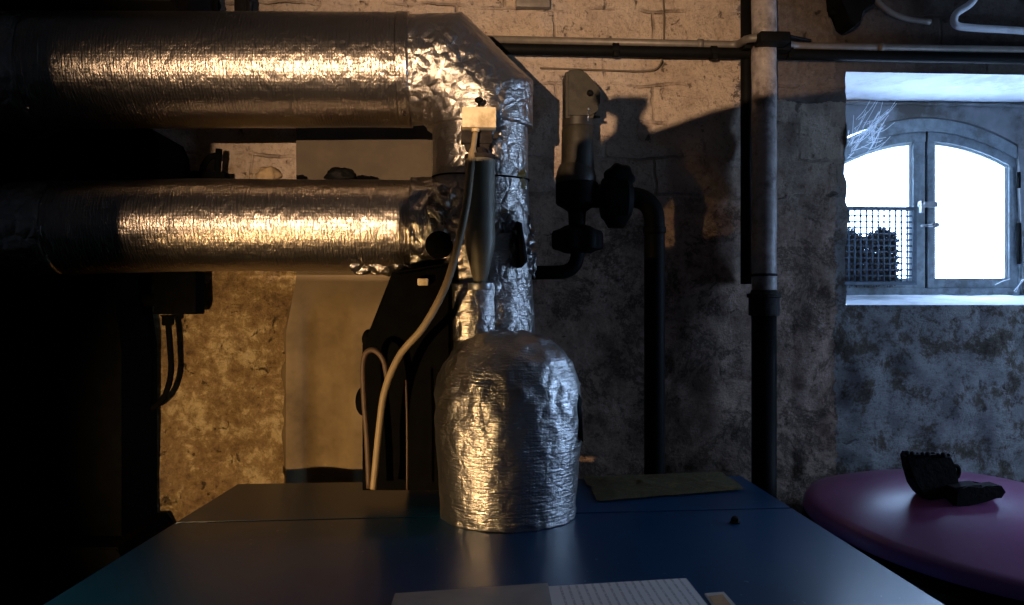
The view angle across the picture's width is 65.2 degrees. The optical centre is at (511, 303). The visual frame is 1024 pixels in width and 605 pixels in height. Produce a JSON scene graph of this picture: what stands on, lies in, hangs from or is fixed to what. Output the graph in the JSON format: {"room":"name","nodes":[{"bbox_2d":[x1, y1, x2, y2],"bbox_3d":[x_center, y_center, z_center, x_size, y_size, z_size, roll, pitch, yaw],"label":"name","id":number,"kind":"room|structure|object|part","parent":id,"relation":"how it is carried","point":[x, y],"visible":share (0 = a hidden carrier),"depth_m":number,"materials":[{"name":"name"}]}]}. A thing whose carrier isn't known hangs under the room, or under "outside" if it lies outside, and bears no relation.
{"room":"mechanical room","nodes":[
{"label":"mechanical room","id":0,"kind":"room"},
{"bbox_2d":[281,125,432,482],"bbox_3d":[-0.402,0.400,2.335,0.560,2.300,0.090,0,0,-3],"label":"wall","id":1,"kind":"structure","parent":0,"point":[329,313],"depth_m":2.30,"materials":[{"name":"beige paint"}]},
{"bbox_2d":[151,0,1023,523],"bbox_3d":[-0.081,0.175,2.603,5.351,2.750,0.458,0,0,-3],"label":"wall","id":2,"kind":"structure","parent":0,"point":[863,381],"depth_m":2.44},
{"bbox_2d":[190,148,229,178],"bbox_3d":[-0.859,-0.390,2.278,0.096,0.107,0.050,0,0,-3],"label":"pipe fitting","id":3,"kind":"object","parent":2,"relation":"attached to","point":[217,173],"visible":0.78,"depth_m":2.27,"materials":[{"name":"black metal"}]},
{"bbox_3d":[-0.864,-0.391,2.282,0.055,0.086,0.018,0,0,-3],"label":"arm","id":4,"kind":"part","parent":3,"relation":"part of"},
{"bbox_3d":[-0.840,-0.390,2.284,0.026,0.107,0.018,0,0,-3],"label":"stem","id":5,"kind":"part","parent":3,"relation":"part of","materials":[{"name":"black metal"}]},
{"bbox_2d":[0,10,537,333],"bbox_3d":[-0.660,-0.302,2.064,1.430,0.824,0.520,0,0,-3],"label":"duct","id":6,"kind":"object","parent":2,"relation":"attached to","point":[60,69],"visible":0.79,"depth_m":1.84,"materials":[{"name":"metal"}]},
{"bbox_2d":[0,177,464,275],"bbox_3d":[-0.682,-0.152,2.064,1.159,0.323,0.531,0,0,-3],"label":"duct","id":7,"kind":"object","parent":6,"relation":"attached to","point":[50,227],"visible":0.89,"depth_m":1.85,"materials":[{"name":"metal"}]},
{"bbox_2d":[255,166,282,178],"bbox_3d":[-0.618,-0.328,2.027,0.061,0.040,0.061,0,0,-41],"label":"stone fragment","id":8,"kind":"object","parent":7,"relation":"on","point":[270,172],"visible":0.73,"depth_m":2.01,"materials":[{"name":"beige stone"}]},
{"bbox_2d":[324,167,356,179],"bbox_3d":[-0.437,-0.328,2.038,0.084,0.042,0.064,0,0,-3],"label":"clump","id":9,"kind":"object","parent":7,"relation":"on","point":[335,173],"visible":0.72,"depth_m":2.01,"materials":[{"name":"black metal"}]},
{"bbox_2d":[461,97,497,152],"bbox_3d":[-0.073,-0.399,1.819,0.085,0.136,0.065,0,0,-3],"label":"sensor box","id":10,"kind":"object","parent":6,"relation":"attached to","point":[482,120],"visible":0.93,"depth_m":1.79,"materials":[{"name":"beige plastic"}]},
{"bbox_2d":[370,131,477,489],"bbox_3d":[-0.194,0.009,1.772,0.238,0.796,0.056,0,0,-3],"label":"hose","id":11,"kind":"object","parent":10,"relation":"hanging from","point":[470,169],"visible":1,"depth_m":1.76,"materials":[{"name":"grey rubber"}]},
{"bbox_2d":[360,347,390,488],"bbox_3d":[-0.303,0.252,1.778,0.068,0.313,0.012,0,0,-3],"label":"hose","id":12,"kind":"object","parent":11,"relation":"attached to","point":[367,351],"visible":0.98,"depth_m":1.77,"materials":[{"name":"grey rubber"}]},
{"bbox_2d":[465,147,494,289],"bbox_3d":[-0.072,-0.192,1.811,0.069,0.322,0.069,0,0,-3],"label":"cylinder","id":13,"kind":"object","parent":6,"relation":"attached to","point":[480,227],"visible":0.93,"depth_m":1.78,"materials":[{"name":"grey metal"}]},
{"bbox_2d":[515,0,549,9],"bbox_3d":[0.062,-0.899,2.390,0.101,0.035,0.035,0,0,-3],"label":"wall plate","id":14,"kind":"object","parent":2,"relation":"attached to","point":[520,4],"visible":1,"depth_m":2.37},
{"bbox_2d":[540,0,664,71],"bbox_3d":[0.273,-0.838,2.402,0.378,0.278,0.007,0,0,-3],"label":"wire","id":15,"kind":"object","parent":2,"relation":"attached to","point":[658,66],"visible":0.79,"depth_m":2.41,"materials":[{"name":"rubber"}]},
{"bbox_2d":[740,0,751,283],"bbox_3d":[0.707,-0.630,2.417,0.033,1.139,0.032,0,0,-3],"label":"riser pipe","id":16,"kind":"object","parent":2,"relation":"attached to","point":[745,5],"visible":1,"depth_m":2.40,"materials":[{"name":"black metal"}]},
{"bbox_2d":[487,34,1023,52],"bbox_3d":[0.681,-0.775,2.359,2.017,0.034,0.111,0,0,-3],"label":"conduit pipe","id":17,"kind":"object","parent":2,"relation":"attached to","point":[750,38],"visible":0.79,"depth_m":2.38,"materials":[{"name":"grey metal"}]},
{"bbox_2d":[495,43,1023,63],"bbox_3d":[0.679,-0.754,2.397,2.017,0.052,0.049,0,0,-3],"label":"pipe","id":18,"kind":"object","parent":2,"relation":"attached to","point":[614,50],"visible":0.8,"depth_m":2.39,"materials":[{"name":"black metal"}]},
{"bbox_2d":[740,0,810,498],"bbox_3d":[0.797,0.175,2.349,0.222,2.749,0.135,0,0,-3],"label":"drain pipe","id":19,"kind":"object","parent":2,"relation":"attached to","point":[763,297],"visible":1,"depth_m":2.33,"materials":[{"name":"metal"}]},
{"bbox_2d":[826,0,874,34],"bbox_3d":[1.024,-0.890,2.401,0.136,0.140,0.090,0,0,-3],"label":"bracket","id":20,"kind":"object","parent":2,"relation":"attached to","point":[844,14],"visible":1,"depth_m":2.37,"materials":[{"name":"black metal"}]},
{"bbox_2d":[874,0,931,24],"bbox_3d":[1.163,-0.909,2.428,0.234,0.110,0.022,0,0,-10],"label":"cable","id":21,"kind":"object","parent":20,"relation":"attached to","point":[878,3],"visible":0.98,"depth_m":2.43,"materials":[{"name":"grey plastic"}]},
{"bbox_2d":[847,97,896,161],"bbox_3d":[1.244,-0.612,2.768,0.181,0.235,0.038,0,0,-3],"label":"cobweb","id":22,"kind":"object","parent":2,"relation":"attached to","point":[865,131],"visible":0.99,"depth_m":2.76,"materials":[{"name":"fabric"}]},
{"bbox_2d":[844,119,1021,295],"bbox_3d":[1.475,-0.331,2.847,0.737,0.649,0.080,0,0,-3],"label":"window","id":23,"kind":"structure","parent":2,"relation":"in","point":[920,137],"depth_m":2.84,"materials":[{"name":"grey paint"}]},
{"bbox_2d":[845,206,916,284],"bbox_3d":[1.270,-0.203,2.791,0.288,0.273,0.012,0,0,-3],"label":"guard","id":24,"kind":"object","parent":23,"relation":"attached to","point":[850,208],"visible":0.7,"depth_m":2.79,"materials":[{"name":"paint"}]},
{"bbox_3d":[1.287,-0.330,2.845,0.356,0.561,0.042,0,0,-3],"label":"sash","id":25,"kind":"part","parent":23,"relation":"part of","materials":[{"name":"blue paint"}]},
{"bbox_3d":[1.644,-0.330,2.867,0.341,0.561,0.042,0,0,-3],"label":"sash","id":26,"kind":"part","parent":23,"relation":"part of","materials":[{"name":"blue paint"}]},
{"bbox_3d":[1.456,-0.016,2.675,0.885,0.040,0.390,0,0,-3],"label":"window sill","id":27,"kind":"part","parent":2,"relation":"part of","materials":[{"name":"white paint"}]},
{"bbox_2d":[950,0,1023,34],"bbox_3d":[1.509,-0.904,2.440,0.349,0.172,0.033,0,0,-3],"label":"cable","id":28,"kind":"object","parent":2,"relation":"attached to","point":[954,23],"visible":1,"depth_m":2.43,"materials":[{"name":"white plastic"}]},
{"bbox_2d":[995,279,1023,291],"bbox_3d":[1.738,-0.076,2.774,0.059,0.070,0.096,0,0,-35],"label":"cobweb","id":29,"kind":"object","parent":2,"relation":"on","point":[1006,279],"visible":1,"depth_m":2.75,"materials":[{"name":"fabric"}]},
{"bbox_2d":[845,225,901,287],"bbox_3d":[1.250,-0.167,2.805,0.234,0.225,0.038,0,0,-2],"label":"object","id":30,"kind":"object","parent":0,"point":[851,230],"visible":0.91,"depth_m":2.80,"materials":[{"name":"metal"}]},
{"bbox_3d":[0.060,-1.250,0.254,5.750,0.100,5.300,0,0,-3],"label":"ceiling","id":31,"kind":"structure","parent":0,"visible":0},
{"bbox_2d":[0,0,219,10],"bbox_3d":[-1.427,-0.966,2.098,1.183,0.469,0.400,0,0,-3],"label":"ceiling beam","id":32,"kind":"structure","parent":31,"relation":"attached to","point":[54,5],"depth_m":1.97,"materials":[{"name":"black"}]},
{"bbox_2d":[234,0,249,10],"bbox_3d":[-0.761,-0.986,2.252,0.035,0.426,0.042,0,0,-3],"label":"strap","id":33,"kind":"object","parent":31,"relation":"hanging from","point":[239,5],"visible":0.28,"depth_m":2.24,"materials":[{"name":"black metal"}]},
{"bbox_3d":[0.075,1.600,0.004,5.750,0.100,4.800,0,0,-3],"label":"floor","id":34,"kind":"structure","parent":0,"visible":0},
{"bbox_2d":[44,476,943,604],"bbox_3d":[-0.059,1.002,1.461,1.454,1.096,1.365,0,0,-3],"label":"boiler","id":35,"kind":"object","parent":34,"relation":"on","point":[337,543],"visible":0.91,"depth_m":1.52,"materials":[{"name":"blue metal"}]},
{"bbox_2d":[355,231,452,489],"bbox_3d":[-0.181,0.143,1.970,0.380,0.626,0.290,0,0,-3],"label":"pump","id":36,"kind":"object","parent":35,"relation":"on","point":[409,295],"visible":0.68,"depth_m":1.84,"materials":[{"name":"black plastic"}]},
{"bbox_3d":[-0.345,0.226,1.865,0.039,0.070,0.060,0,0,-3],"label":"knob","id":37,"kind":"part","parent":36,"relation":"part of","materials":[{"name":"black plastic"}]},
{"bbox_3d":[-0.334,0.082,1.866,0.032,0.046,0.060,0,0,-3],"label":"knob","id":38,"kind":"part","parent":36,"relation":"part of","materials":[{"name":"black plastic"}]},
{"bbox_2d":[405,380,407,489],"bbox_3d":[-0.234,0.290,1.772,0.007,0.244,0.004,0,0,-3],"label":"cable","id":39,"kind":"object","parent":36,"relation":"hanging from","point":[405,380],"visible":1,"depth_m":1.77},
{"bbox_3d":[-0.049,0.480,1.954,1.375,0.020,0.383,0,0,-3],"label":"panel","id":40,"kind":"part","parent":35,"relation":"part of","materials":[{"name":"blue metal"}]},
{"bbox_2d":[434,282,582,533],"bbox_3d":[-0.010,0.210,1.790,0.330,0.520,0.325,0,0,-3],"label":"vessel","id":41,"kind":"object","parent":35,"relation":"on","point":[508,422],"visible":0.98,"depth_m":1.66,"materials":[{"name":"metal"}]},
{"bbox_2d":[391,578,706,604],"bbox_3d":[0.058,0.463,1.187,0.513,0.013,0.257,0,0,-7],"label":"open book","id":42,"kind":"object","parent":35,"relation":"on","point":[680,591],"visible":1,"depth_m":1.25,"materials":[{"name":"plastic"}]},
{"bbox_2d":[583,472,744,500],"bbox_3d":[0.393,0.461,2.054,0.402,0.009,0.303,0,0,-3],"label":"rag","id":43,"kind":"object","parent":35,"relation":"on","point":[610,487],"visible":1,"depth_m":2.04,"materials":[{"name":"fabric"}]},
{"bbox_2d":[704,592,734,604],"bbox_3d":[0.328,0.468,1.193,0.046,0.004,0.211,0,0,-3],"label":"envelope","id":44,"kind":"object","parent":35,"relation":"on","point":[716,598],"visible":1,"depth_m":1.27,"materials":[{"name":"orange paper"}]},
{"bbox_2d":[643,225,665,473],"bbox_3d":[0.406,0.665,2.278,0.065,1.771,0.065,0,0,-3],"label":"pipe","id":45,"kind":"object","parent":34,"relation":"on","point":[654,244],"visible":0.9,"depth_m":2.25,"materials":[{"name":"black metal"}]},
{"bbox_2d":[532,68,664,279],"bbox_3d":[0.221,-0.362,2.267,0.427,0.589,0.134,0,0,-3],"label":"valve","id":46,"kind":"object","parent":45,"relation":"attached to","point":[578,191],"visible":0.98,"depth_m":2.23,"materials":[{"name":"black metal"}]},
{"bbox_2d":[592,184,602,207],"bbox_3d":[0.241,-0.306,2.268,0.052,0.068,0.068,0,0,-3],"label":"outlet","id":47,"kind":"object","parent":46,"relation":"attached to","point":[597,189],"depth_m":2.24,"materials":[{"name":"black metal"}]},
{"bbox_2d":[802,469,1023,604],"bbox_3d":[1.220,0.996,2.011,0.956,1.108,0.746,0,0,-3],"label":"tank","id":48,"kind":"object","parent":34,"relation":"on","point":[973,554],"visible":0.68,"depth_m":1.82,"materials":[{"name":"plastic"}]},
{"bbox_2d":[900,451,1004,506],"bbox_3d":[1.043,0.420,1.911,0.234,0.148,0.080,0,0,-3],"label":"block","id":49,"kind":"object","parent":48,"relation":"on","point":[931,475],"visible":0.98,"depth_m":1.91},
{"bbox_3d":[1.097,0.453,1.902,0.128,0.056,0.055,0,0,-3],"label":"arm","id":50,"kind":"part","parent":49,"relation":"part of","materials":[{"name":"metal"}]},
{"bbox_3d":[-1.536,0.627,2.112,1.240,2.197,0.340,0,0,-3],"label":"storage tank","id":51,"kind":"object","parent":34,"relation":"on","visible":0},
{"bbox_2d":[140,271,204,410],"bbox_3d":[-0.966,0.108,2.266,0.164,0.400,0.080,0,0,-3],"label":"switch box","id":52,"kind":"object","parent":51,"relation":"attached to","point":[174,292],"visible":0.96,"depth_m":2.23,"materials":[{"name":"black plastic"}]},
{"bbox_3d":[-1.008,-0.011,2.254,0.077,0.036,0.036,0,0,-3],"label":"mounting arm","id":53,"kind":"part","parent":52,"relation":"part of"}
]}

